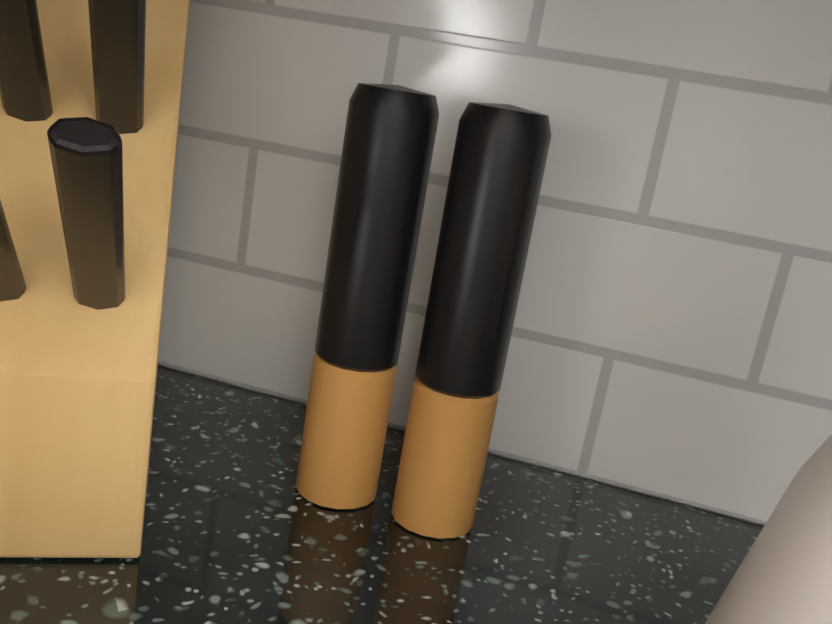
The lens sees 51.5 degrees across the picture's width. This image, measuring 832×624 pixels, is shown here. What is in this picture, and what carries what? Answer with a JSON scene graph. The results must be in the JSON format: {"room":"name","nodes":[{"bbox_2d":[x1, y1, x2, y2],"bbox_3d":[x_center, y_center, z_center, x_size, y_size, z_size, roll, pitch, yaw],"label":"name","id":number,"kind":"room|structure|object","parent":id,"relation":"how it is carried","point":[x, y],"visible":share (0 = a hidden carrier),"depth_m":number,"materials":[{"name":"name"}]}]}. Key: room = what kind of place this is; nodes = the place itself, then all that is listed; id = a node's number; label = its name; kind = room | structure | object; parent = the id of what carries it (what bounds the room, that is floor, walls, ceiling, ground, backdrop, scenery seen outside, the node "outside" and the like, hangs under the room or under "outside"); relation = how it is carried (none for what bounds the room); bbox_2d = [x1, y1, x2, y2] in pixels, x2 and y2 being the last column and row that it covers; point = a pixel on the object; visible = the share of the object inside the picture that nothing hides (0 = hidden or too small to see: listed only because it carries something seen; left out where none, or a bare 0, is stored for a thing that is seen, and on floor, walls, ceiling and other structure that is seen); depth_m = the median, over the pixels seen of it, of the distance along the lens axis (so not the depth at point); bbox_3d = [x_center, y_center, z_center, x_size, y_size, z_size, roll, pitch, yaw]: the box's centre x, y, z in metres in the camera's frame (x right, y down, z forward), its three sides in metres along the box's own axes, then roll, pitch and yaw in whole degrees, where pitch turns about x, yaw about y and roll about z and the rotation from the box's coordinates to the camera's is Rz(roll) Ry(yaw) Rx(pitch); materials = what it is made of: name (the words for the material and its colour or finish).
{"room":"kitchen","nodes":[
{"label":"kitchen","id":0,"kind":"room"},
{"bbox_2d":[157,0,831,526],"bbox_3d":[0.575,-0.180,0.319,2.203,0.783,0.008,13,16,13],"label":"wall","id":1,"kind":"structure","parent":0,"point":[672,332],"depth_m":0.48,"materials":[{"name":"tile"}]},
{"bbox_3d":[1.084,1.865,-1.690,5.250,0.060,6.210,13,16,13],"label":"floor","id":2,"kind":"structure","parent":0,"visible":0},
{"bbox_3d":[-0.767,0.828,-0.853,0.601,0.878,3.350,13,16,13],"label":"base cabinet","id":3,"kind":"object","parent":2,"relation":"on","visible":0},
{"bbox_2d":[0,366,404,623],"bbox_3d":[-0.694,0.393,-0.981,0.591,0.036,3.351,13,16,13],"label":"countertop","id":4,"kind":"structure","parent":3,"relation":"on","point":[238,528],"depth_m":0.39,"materials":[{"name":"stone"}]},
{"bbox_2d":[0,0,189,557],"bbox_3d":[-0.164,-0.059,0.359,0.122,0.293,0.296,5,16,-16],"label":"knife block","id":5,"kind":"object","parent":4,"relation":"on","point":[90,96],"visible":1,"depth_m":0.34,"materials":[{"name":"brown wood"}]},
{"bbox_2d":[296,83,438,508],"bbox_3d":[-0.025,-0.006,0.420,0.042,0.205,0.042,13,16,13],"label":"mill","id":6,"kind":"object","parent":4,"relation":"on","point":[387,150],"visible":1,"depth_m":0.40,"materials":[{"name":"black plastic"}]},
{"bbox_2d":[320,453,762,623],"bbox_3d":[0.076,0.213,0.149,0.285,0.036,0.741,13,16,13],"label":"countertop","id":7,"kind":"structure","parent":3,"relation":"on","point":[542,546],"depth_m":0.41,"materials":[{"name":"stone"}]},
{"bbox_2d":[391,102,550,537],"bbox_3d":[0.025,0.006,0.409,0.042,0.205,0.042,13,16,13],"label":"mill","id":8,"kind":"object","parent":7,"relation":"on","point":[499,159],"visible":1,"depth_m":0.39,"materials":[{"name":"black plastic"}]},
{"bbox_2d":[705,434,831,623],"bbox_3d":[0.195,0.003,0.206,0.195,0.372,0.164,13,16,13],"label":"blender","id":9,"kind":"object","parent":7,"relation":"on","point":[783,574],"visible":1,"depth_m":0.23,"materials":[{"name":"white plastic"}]}
]}

